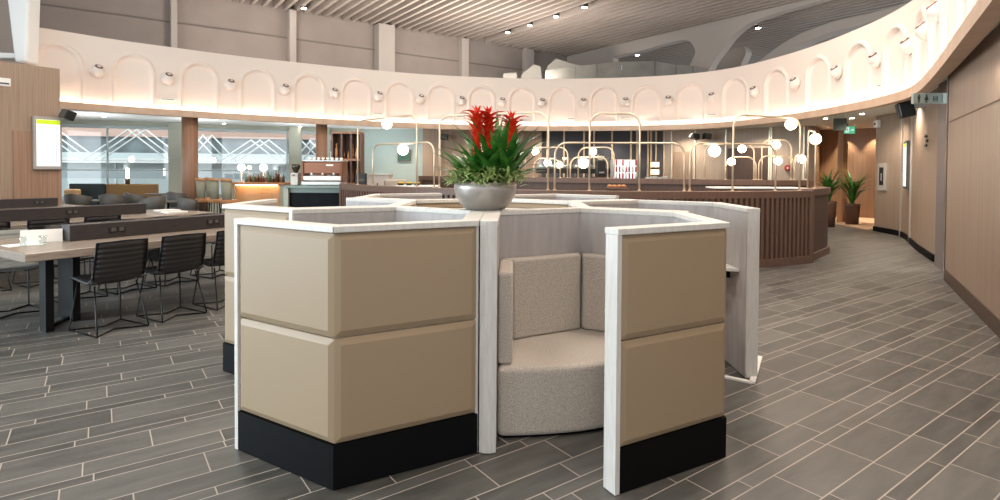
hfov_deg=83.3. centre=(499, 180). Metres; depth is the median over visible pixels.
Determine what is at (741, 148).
lamp
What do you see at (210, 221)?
power socket
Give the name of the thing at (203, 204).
bar stool
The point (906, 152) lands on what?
screen
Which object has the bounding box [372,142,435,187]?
lamp
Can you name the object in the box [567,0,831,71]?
beam
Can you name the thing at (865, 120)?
ceiling
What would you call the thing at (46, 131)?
screen
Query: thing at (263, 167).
table lamp
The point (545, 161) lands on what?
lamp
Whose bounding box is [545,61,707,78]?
enclosure
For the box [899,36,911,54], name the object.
spotlight
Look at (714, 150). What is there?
lamp
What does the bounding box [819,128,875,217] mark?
wall
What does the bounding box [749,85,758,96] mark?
spotlight
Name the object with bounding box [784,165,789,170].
fire alarm
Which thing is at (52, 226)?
dining chair
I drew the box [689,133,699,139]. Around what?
wall speaker
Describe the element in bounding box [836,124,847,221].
trim
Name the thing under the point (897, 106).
grille
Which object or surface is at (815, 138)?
lamp
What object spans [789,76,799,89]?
spotlight
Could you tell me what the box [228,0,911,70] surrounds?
ceiling
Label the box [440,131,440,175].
strip
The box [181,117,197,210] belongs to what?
column
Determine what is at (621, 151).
panels
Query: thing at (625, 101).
spotlight
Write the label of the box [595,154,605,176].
dispenser
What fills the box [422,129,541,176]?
wall
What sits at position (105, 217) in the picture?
dining chair
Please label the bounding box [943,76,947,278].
trim
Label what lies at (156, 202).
tub chair
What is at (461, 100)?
spotlight
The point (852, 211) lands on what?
potted plant
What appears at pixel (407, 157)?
wall picture
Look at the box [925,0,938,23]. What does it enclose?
spotlight
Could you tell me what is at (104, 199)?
tub chair
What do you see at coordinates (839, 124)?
hanging sign
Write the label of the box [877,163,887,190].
fire extinguisher cabinet
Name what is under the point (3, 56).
lintel
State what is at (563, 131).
strip
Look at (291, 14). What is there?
trim
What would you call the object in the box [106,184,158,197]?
banquette
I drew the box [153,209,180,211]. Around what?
tray
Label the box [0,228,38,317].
dining chair
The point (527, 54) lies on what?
trim
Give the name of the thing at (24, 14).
column
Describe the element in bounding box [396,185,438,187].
countertop
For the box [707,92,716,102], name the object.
spotlight
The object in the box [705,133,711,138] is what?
grille
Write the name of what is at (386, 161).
wall
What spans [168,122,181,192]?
trim
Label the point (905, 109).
wall speaker
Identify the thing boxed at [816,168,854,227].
potted plant
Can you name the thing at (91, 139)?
window
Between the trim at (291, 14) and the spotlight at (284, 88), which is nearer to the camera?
the spotlight at (284, 88)
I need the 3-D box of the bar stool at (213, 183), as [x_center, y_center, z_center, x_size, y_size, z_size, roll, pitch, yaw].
[-7.125,0.603,14.098,0.430,1.348,0.372,1,1,40]
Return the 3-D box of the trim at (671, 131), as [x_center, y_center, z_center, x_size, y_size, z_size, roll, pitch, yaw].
[6.462,-0.332,21.169,0.050,3.100,0.050,1,1,36]
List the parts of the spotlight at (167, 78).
globe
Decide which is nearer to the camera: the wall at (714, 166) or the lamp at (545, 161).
the lamp at (545, 161)
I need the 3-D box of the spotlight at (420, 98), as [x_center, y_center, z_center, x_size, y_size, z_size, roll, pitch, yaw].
[-2.604,-2.683,18.419,0.290,0.340,0.290,1,1,21]
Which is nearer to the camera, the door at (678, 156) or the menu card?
the menu card
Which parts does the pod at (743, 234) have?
edge trim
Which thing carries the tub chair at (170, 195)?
on the floor
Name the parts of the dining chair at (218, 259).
leg, seat, leg, backrest, frame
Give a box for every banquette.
[69,184,105,204]
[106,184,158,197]
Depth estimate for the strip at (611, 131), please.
21.32 m
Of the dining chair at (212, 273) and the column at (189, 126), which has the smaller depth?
the dining chair at (212, 273)
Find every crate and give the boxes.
[503,72,516,77]
[521,65,541,78]
[543,59,579,78]
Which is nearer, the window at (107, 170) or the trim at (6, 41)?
the trim at (6, 41)
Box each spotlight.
[89,64,105,77]
[160,72,174,84]
[223,78,236,90]
[279,83,290,94]
[328,87,339,98]
[374,91,383,101]
[415,94,425,103]
[456,96,465,105]
[497,97,506,106]
[537,98,546,107]
[578,97,587,106]
[620,97,629,106]
[663,95,673,105]
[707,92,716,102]
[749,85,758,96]
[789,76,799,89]
[830,65,841,79]
[868,51,880,67]
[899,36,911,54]
[915,20,927,40]
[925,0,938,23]
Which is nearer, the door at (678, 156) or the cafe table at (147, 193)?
the cafe table at (147, 193)
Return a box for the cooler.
[610,160,636,177]
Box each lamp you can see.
[125,168,129,183]
[238,164,244,181]
[260,164,266,175]
[356,115,417,186]
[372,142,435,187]
[525,147,568,177]
[533,158,560,177]
[569,156,608,177]
[577,147,614,177]
[689,142,776,190]
[704,144,754,179]
[724,156,756,179]
[731,114,800,190]
[757,155,794,179]
[760,139,791,179]
[794,154,806,179]
[806,130,821,188]
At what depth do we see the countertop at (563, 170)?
16.10 m
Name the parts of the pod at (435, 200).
upholstered panel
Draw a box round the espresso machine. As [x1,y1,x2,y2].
[301,160,347,184]
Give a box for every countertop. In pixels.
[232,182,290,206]
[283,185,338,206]
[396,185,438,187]
[535,168,609,177]
[706,186,803,190]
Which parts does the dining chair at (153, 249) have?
frame, leg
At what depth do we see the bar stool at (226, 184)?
13.65 m
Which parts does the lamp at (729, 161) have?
globe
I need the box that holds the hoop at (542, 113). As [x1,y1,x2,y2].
[438,111,549,189]
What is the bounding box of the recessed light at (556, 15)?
[552,12,559,17]
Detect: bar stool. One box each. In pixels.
[195,178,211,211]
[198,177,205,211]
[204,177,220,212]
[208,178,224,212]
[219,178,238,213]
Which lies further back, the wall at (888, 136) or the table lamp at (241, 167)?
the table lamp at (241, 167)
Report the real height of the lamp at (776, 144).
0.881 m
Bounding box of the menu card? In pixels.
[20,228,62,242]
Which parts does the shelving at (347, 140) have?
panel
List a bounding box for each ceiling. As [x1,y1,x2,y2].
[60,21,999,130]
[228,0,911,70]
[285,0,595,35]
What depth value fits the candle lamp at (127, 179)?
15.87 m
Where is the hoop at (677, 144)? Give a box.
[553,142,685,190]
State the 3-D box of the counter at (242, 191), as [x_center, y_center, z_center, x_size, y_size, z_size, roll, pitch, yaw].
[-6.668,0.643,15.767,1.576,1.204,0.850,0,1,0]
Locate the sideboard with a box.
[367,174,393,185]
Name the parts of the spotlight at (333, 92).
globe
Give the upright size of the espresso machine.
0.559 m
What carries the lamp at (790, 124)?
on the wall at (786, 216)
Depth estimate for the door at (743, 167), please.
19.57 m
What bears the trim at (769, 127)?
attached to the wall at (714, 166)
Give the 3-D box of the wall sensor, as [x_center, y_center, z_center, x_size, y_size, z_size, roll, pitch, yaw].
[10.070,-1.515,15.020,0.120,0.200,0.200,0,1,6]
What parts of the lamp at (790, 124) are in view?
globe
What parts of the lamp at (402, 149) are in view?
globe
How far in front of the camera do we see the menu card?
5.80 m
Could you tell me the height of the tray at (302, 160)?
0.030 m
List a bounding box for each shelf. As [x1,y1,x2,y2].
[535,168,609,173]
[651,161,660,166]
[651,168,660,175]
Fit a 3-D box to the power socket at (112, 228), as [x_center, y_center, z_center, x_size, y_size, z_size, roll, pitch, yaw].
[-4.252,0.540,6.238,0.012,0.075,0.170,1,1,31]
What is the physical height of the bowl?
0.197 m
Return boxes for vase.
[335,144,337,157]
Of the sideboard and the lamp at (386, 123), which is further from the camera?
the sideboard
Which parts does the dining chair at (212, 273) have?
leg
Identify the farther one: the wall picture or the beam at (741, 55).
the beam at (741, 55)
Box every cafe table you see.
[145,193,165,194]
[166,200,176,208]
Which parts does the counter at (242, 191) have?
panel, panel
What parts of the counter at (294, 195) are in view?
panel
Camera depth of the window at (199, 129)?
19.96 m
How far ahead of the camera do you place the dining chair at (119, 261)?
5.44 m
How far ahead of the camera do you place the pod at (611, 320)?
3.13 m
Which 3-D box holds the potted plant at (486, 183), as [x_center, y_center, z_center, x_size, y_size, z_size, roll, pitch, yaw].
[-0.043,-0.167,4.059,0.984,0.743,0.853,0,1,-5]
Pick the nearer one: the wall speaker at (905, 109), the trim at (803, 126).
the wall speaker at (905, 109)
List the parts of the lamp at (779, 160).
globe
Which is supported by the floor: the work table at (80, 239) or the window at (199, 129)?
the work table at (80, 239)
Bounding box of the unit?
[0,77,10,86]
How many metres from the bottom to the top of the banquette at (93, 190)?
1.130 m
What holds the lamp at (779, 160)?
on the wall at (536, 183)
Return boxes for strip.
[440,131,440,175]
[546,131,547,176]
[563,131,564,176]
[583,131,584,177]
[593,131,594,176]
[611,131,612,159]
[630,131,631,159]
[636,131,637,178]
[647,131,648,176]
[650,131,651,178]
[655,131,656,174]
[663,131,664,176]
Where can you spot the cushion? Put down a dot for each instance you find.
(66, 191)
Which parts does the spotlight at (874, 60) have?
globe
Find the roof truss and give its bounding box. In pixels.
[61,129,330,183]
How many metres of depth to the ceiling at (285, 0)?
23.23 m
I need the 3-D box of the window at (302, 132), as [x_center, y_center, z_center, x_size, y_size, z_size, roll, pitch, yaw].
[-6.979,-0.581,20.748,0.747,2.470,0.100,0,1,-23]
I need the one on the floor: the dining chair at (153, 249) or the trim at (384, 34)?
the dining chair at (153, 249)
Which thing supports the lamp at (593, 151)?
on the wall at (536, 183)
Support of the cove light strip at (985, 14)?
attached to the wall at (134, 70)
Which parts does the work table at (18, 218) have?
leg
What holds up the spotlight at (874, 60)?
attached to the wall at (134, 70)
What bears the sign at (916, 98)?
attached to the wall at (972, 254)
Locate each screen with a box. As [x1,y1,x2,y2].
[32,116,61,168]
[903,140,909,188]
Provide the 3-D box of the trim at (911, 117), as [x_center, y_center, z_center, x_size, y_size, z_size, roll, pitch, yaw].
[9.226,-0.144,12.602,0.050,3.100,0.050,1,1,32]
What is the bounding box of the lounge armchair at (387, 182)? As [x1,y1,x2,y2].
[384,179,406,185]
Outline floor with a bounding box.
[0,194,999,499]
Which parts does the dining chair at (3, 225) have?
backrest, leg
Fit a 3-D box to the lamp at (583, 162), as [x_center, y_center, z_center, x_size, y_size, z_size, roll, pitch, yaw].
[2.115,-0.321,13.371,0.960,0.516,0.250,1,1,20]
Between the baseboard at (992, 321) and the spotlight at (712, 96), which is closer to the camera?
the baseboard at (992, 321)
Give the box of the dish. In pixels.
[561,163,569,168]
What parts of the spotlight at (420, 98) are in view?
globe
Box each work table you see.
[0,197,83,208]
[0,203,213,260]
[0,213,224,331]
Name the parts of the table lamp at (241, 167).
globe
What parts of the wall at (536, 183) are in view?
rail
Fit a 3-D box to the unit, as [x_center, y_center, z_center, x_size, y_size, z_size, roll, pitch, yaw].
[-9.875,-1.961,11.162,0.110,0.160,0.220,1,1,31]
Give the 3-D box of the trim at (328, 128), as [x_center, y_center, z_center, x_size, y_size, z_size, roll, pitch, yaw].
[-6.467,-0.404,20.803,0.286,3.100,0.500,0,1,-23]
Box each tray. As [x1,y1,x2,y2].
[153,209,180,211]
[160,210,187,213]
[301,181,346,184]
[302,160,347,161]
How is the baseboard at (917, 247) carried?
attached to the wall at (888, 136)
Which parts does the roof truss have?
post, post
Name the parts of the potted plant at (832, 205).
pot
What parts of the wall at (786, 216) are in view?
post, rail, post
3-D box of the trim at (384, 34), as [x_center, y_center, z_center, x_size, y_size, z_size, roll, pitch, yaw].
[-4.844,-4.400,23.552,0.723,4.200,0.500,0,1,-36]
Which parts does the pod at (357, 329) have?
edge trim, kick plate, upholstered panel, upholstered panel, post, upholstered panel, upholstered panel, kick plate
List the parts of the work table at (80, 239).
leg, leg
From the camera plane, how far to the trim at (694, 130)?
20.63 m
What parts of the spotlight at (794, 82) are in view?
globe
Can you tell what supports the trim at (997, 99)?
attached to the wall at (972, 254)
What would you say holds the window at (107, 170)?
in the wall at (134, 70)
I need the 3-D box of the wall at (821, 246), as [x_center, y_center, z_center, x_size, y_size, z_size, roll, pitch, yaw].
[6.135,0.779,10.891,0.428,1.285,2.335,1,1,34]
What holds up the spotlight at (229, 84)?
attached to the wall at (134, 70)
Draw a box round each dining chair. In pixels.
[0,222,11,290]
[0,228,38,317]
[12,218,69,287]
[44,222,107,302]
[68,238,148,337]
[80,215,120,275]
[98,219,156,294]
[136,232,206,322]
[144,216,198,286]
[190,213,224,278]
[192,230,224,310]
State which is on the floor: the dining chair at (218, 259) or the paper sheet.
the dining chair at (218, 259)
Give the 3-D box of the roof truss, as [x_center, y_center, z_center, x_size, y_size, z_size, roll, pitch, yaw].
[-19.995,-0.897,30.028,36.000,3.751,0.325,0,1,0]
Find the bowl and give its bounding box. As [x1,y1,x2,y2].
[454,181,515,210]
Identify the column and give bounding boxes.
[8,0,39,64]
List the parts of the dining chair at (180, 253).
leg, leg, seat, leg, backrest, frame, leg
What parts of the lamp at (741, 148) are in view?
globe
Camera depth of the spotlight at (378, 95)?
17.74 m
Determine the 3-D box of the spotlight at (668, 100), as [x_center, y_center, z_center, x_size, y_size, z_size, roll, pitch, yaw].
[5.509,-2.633,18.392,0.290,0.340,0.290,0,1,-15]
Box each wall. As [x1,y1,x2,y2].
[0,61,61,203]
[26,0,999,132]
[39,0,566,78]
[339,184,814,267]
[364,129,422,184]
[418,176,813,190]
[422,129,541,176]
[665,126,815,179]
[800,186,830,260]
[808,126,819,185]
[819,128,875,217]
[874,88,937,254]
[945,24,999,318]
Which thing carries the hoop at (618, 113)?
on the wall at (786, 216)
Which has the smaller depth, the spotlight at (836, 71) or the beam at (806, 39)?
the spotlight at (836, 71)
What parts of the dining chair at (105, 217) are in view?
backrest, frame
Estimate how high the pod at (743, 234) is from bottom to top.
1.312 m
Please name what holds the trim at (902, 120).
attached to the wall at (888, 136)
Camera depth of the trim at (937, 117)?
9.96 m
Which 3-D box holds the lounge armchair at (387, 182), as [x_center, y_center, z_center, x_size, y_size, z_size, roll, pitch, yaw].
[-2.692,0.630,14.644,0.600,1.327,0.660,0,1,-17]
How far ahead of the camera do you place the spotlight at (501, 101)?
19.04 m
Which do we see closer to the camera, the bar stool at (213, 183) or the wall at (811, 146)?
the bar stool at (213, 183)
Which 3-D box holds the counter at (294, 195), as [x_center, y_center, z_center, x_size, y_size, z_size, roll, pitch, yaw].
[-4.167,0.709,12.947,1.368,1.215,0.750,0,1,0]
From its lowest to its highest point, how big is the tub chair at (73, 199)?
0.999 m
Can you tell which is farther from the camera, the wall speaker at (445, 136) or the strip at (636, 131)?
the strip at (636, 131)
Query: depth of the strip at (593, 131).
21.32 m
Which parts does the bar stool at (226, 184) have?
backrest, seat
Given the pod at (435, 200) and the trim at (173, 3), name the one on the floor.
the pod at (435, 200)
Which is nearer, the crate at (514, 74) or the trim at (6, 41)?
the trim at (6, 41)
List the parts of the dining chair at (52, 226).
backrest, frame, seat, leg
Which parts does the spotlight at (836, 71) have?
globe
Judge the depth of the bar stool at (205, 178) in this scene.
15.06 m
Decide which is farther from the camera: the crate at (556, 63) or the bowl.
the crate at (556, 63)
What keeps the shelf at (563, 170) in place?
attached to the countertop at (563, 170)
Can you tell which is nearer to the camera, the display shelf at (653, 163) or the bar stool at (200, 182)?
the bar stool at (200, 182)
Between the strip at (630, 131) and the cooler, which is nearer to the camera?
the cooler
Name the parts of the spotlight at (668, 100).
globe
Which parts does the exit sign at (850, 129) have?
panel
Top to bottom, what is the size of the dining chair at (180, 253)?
0.902 m
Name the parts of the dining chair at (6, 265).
backrest, seat, leg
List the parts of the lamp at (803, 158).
globe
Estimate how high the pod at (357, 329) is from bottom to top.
1.312 m
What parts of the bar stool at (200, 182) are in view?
backrest, seat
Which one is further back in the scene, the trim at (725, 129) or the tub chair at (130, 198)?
the trim at (725, 129)
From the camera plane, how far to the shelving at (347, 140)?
14.16 m
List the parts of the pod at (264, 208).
kick plate, upholstered panel, upholstered panel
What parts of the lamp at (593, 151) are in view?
globe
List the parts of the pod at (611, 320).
post, backrest, backrest, seat, seat, backrest, edge trim, upholstered panel, kick plate, upholstered panel, upholstered panel, upholstered panel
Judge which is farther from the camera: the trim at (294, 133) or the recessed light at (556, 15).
the recessed light at (556, 15)
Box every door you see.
[673,152,691,178]
[727,148,767,179]
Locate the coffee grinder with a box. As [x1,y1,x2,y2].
[291,164,300,184]
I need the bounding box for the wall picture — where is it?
[398,150,410,160]
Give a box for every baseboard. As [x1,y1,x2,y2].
[873,226,933,261]
[944,269,999,337]
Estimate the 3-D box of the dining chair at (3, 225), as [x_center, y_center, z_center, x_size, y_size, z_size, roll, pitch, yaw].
[-6.610,0.966,7.138,0.556,0.902,0.498,1,1,31]
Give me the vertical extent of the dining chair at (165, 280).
0.902 m
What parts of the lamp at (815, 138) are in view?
globe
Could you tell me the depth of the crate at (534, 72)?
23.82 m
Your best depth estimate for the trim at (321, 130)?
17.19 m
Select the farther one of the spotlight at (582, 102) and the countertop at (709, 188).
the spotlight at (582, 102)
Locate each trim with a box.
[0,0,22,63]
[40,3,544,73]
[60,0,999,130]
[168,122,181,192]
[170,0,177,47]
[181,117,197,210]
[287,9,295,61]
[288,126,300,181]
[316,124,326,180]
[327,127,329,175]
[374,23,394,71]
[458,38,468,76]
[522,48,533,72]
[670,131,672,178]
[693,130,695,178]
[724,129,726,176]
[768,127,770,179]
[770,127,772,179]
[802,126,804,179]
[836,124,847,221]
[899,119,903,236]
[908,117,912,242]
[934,117,937,261]
[935,80,946,269]
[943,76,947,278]
[948,99,999,122]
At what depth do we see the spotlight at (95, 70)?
13.35 m
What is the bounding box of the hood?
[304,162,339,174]
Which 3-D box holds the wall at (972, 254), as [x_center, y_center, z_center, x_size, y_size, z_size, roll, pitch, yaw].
[4.646,-0.017,4.823,0.250,3.100,8.000,1,1,31]
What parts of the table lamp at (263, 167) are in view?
globe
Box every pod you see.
[222,197,415,374]
[234,206,485,489]
[356,193,463,207]
[479,207,729,495]
[507,194,631,208]
[568,199,759,377]
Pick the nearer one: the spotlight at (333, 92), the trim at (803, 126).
the spotlight at (333, 92)
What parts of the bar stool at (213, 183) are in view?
backrest, seat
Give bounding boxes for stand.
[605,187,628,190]
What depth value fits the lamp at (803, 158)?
12.19 m
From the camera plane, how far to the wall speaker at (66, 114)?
12.20 m
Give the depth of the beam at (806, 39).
21.36 m
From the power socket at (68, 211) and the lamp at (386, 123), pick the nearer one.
the power socket at (68, 211)
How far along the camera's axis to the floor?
3.75 m
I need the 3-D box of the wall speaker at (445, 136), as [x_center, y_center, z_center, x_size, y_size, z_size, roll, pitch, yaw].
[-2.034,-1.601,20.665,0.277,0.240,0.426,0,1,-1]
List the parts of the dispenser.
tank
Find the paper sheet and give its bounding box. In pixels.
[1,242,46,246]
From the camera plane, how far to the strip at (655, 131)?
21.32 m
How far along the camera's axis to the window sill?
19.51 m
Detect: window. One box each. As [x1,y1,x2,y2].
[61,124,167,201]
[62,127,330,196]
[198,128,287,197]
[301,131,315,180]
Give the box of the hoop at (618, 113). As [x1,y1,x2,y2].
[587,112,640,190]
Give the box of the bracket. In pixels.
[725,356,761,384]
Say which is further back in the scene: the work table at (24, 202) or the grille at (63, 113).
the grille at (63, 113)
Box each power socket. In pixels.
[66,209,78,214]
[109,225,125,232]
[207,218,219,224]
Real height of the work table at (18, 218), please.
0.988 m
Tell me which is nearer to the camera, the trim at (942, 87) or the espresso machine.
the trim at (942, 87)
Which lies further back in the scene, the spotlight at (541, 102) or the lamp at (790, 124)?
the spotlight at (541, 102)
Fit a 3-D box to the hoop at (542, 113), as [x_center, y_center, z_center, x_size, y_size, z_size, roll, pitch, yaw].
[-0.145,-0.508,9.629,2.112,1.300,0.059,1,1,24]
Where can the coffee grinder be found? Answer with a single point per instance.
(295, 177)
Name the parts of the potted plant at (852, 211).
pot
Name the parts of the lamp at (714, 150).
globe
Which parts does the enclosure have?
panel, panel, panel, panel, panel, panel, panel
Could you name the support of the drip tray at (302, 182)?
on the espresso machine
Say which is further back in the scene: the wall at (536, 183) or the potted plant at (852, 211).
the potted plant at (852, 211)
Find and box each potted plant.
[429,104,558,210]
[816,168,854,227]
[835,169,870,224]
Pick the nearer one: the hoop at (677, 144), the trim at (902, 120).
the hoop at (677, 144)
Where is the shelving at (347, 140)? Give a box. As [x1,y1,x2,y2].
[331,131,363,183]
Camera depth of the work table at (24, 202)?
10.73 m
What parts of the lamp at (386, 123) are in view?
globe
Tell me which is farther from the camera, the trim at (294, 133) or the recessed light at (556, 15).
the recessed light at (556, 15)
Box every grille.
[58,109,66,116]
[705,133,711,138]
[895,104,899,118]
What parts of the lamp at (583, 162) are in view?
globe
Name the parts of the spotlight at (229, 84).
globe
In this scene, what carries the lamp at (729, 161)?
on the wall at (536, 183)
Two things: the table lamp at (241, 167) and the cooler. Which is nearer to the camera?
the cooler
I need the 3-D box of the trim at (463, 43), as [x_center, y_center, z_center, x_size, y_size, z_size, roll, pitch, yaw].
[-1.688,-4.427,25.904,0.380,4.200,0.350,0,1,-36]
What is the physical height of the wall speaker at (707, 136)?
0.240 m
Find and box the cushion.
[64,189,80,194]
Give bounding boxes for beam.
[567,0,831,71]
[716,46,751,69]
[759,1,910,61]
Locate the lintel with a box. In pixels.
[0,53,14,60]
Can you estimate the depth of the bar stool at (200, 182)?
14.25 m
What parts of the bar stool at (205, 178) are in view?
backrest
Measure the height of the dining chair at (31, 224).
0.902 m
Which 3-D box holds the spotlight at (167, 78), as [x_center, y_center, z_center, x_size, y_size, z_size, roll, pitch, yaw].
[-8.577,-2.642,14.503,0.288,0.340,0.288,0,1,-3]
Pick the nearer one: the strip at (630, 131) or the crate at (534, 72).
the strip at (630, 131)
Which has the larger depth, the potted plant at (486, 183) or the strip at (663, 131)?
the strip at (663, 131)
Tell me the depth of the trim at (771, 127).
19.11 m
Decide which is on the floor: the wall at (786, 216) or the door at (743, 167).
the wall at (786, 216)
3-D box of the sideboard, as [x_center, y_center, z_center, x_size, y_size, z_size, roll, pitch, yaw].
[-3.276,0.546,15.264,0.674,1.459,0.560,0,1,0]
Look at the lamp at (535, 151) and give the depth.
13.65 m
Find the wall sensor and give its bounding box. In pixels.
[873,120,880,127]
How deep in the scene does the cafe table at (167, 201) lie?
12.94 m
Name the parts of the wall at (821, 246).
post, rail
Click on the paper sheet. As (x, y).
(33, 243)
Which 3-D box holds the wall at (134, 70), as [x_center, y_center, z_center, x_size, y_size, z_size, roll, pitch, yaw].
[-2.540,-2.566,15.534,23.958,1.760,14.398,1,1,36]
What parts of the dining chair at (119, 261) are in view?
leg, leg, seat, backrest, leg, frame, leg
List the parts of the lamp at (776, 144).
globe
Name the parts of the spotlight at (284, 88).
globe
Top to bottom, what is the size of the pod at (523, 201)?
1.312 m
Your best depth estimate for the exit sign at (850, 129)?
15.55 m
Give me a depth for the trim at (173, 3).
18.99 m
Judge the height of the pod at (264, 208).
1.312 m
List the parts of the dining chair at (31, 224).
backrest, frame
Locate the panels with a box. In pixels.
[541,131,662,178]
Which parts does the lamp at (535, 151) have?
globe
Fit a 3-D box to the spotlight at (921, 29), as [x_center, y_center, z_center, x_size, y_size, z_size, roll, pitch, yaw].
[6.923,-2.440,9.132,0.290,0.340,0.290,0,1,-18]
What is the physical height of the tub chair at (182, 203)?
0.999 m
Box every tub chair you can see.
[64,193,91,205]
[98,193,125,204]
[123,192,146,203]
[138,195,165,209]
[166,191,188,208]
[176,196,196,210]
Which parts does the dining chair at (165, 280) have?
frame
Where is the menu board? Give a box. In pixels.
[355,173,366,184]
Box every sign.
[833,114,846,130]
[844,118,854,133]
[911,93,946,103]
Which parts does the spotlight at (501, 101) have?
globe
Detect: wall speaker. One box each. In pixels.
[58,109,83,120]
[441,134,447,139]
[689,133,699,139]
[702,133,711,139]
[895,100,925,118]
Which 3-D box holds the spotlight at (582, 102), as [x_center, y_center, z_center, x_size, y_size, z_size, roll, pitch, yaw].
[2.828,-2.664,19.131,0.289,0.340,0.289,0,1,-31]
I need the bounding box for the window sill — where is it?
[62,201,223,213]
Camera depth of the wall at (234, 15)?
21.01 m
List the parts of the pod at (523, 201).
upholstered panel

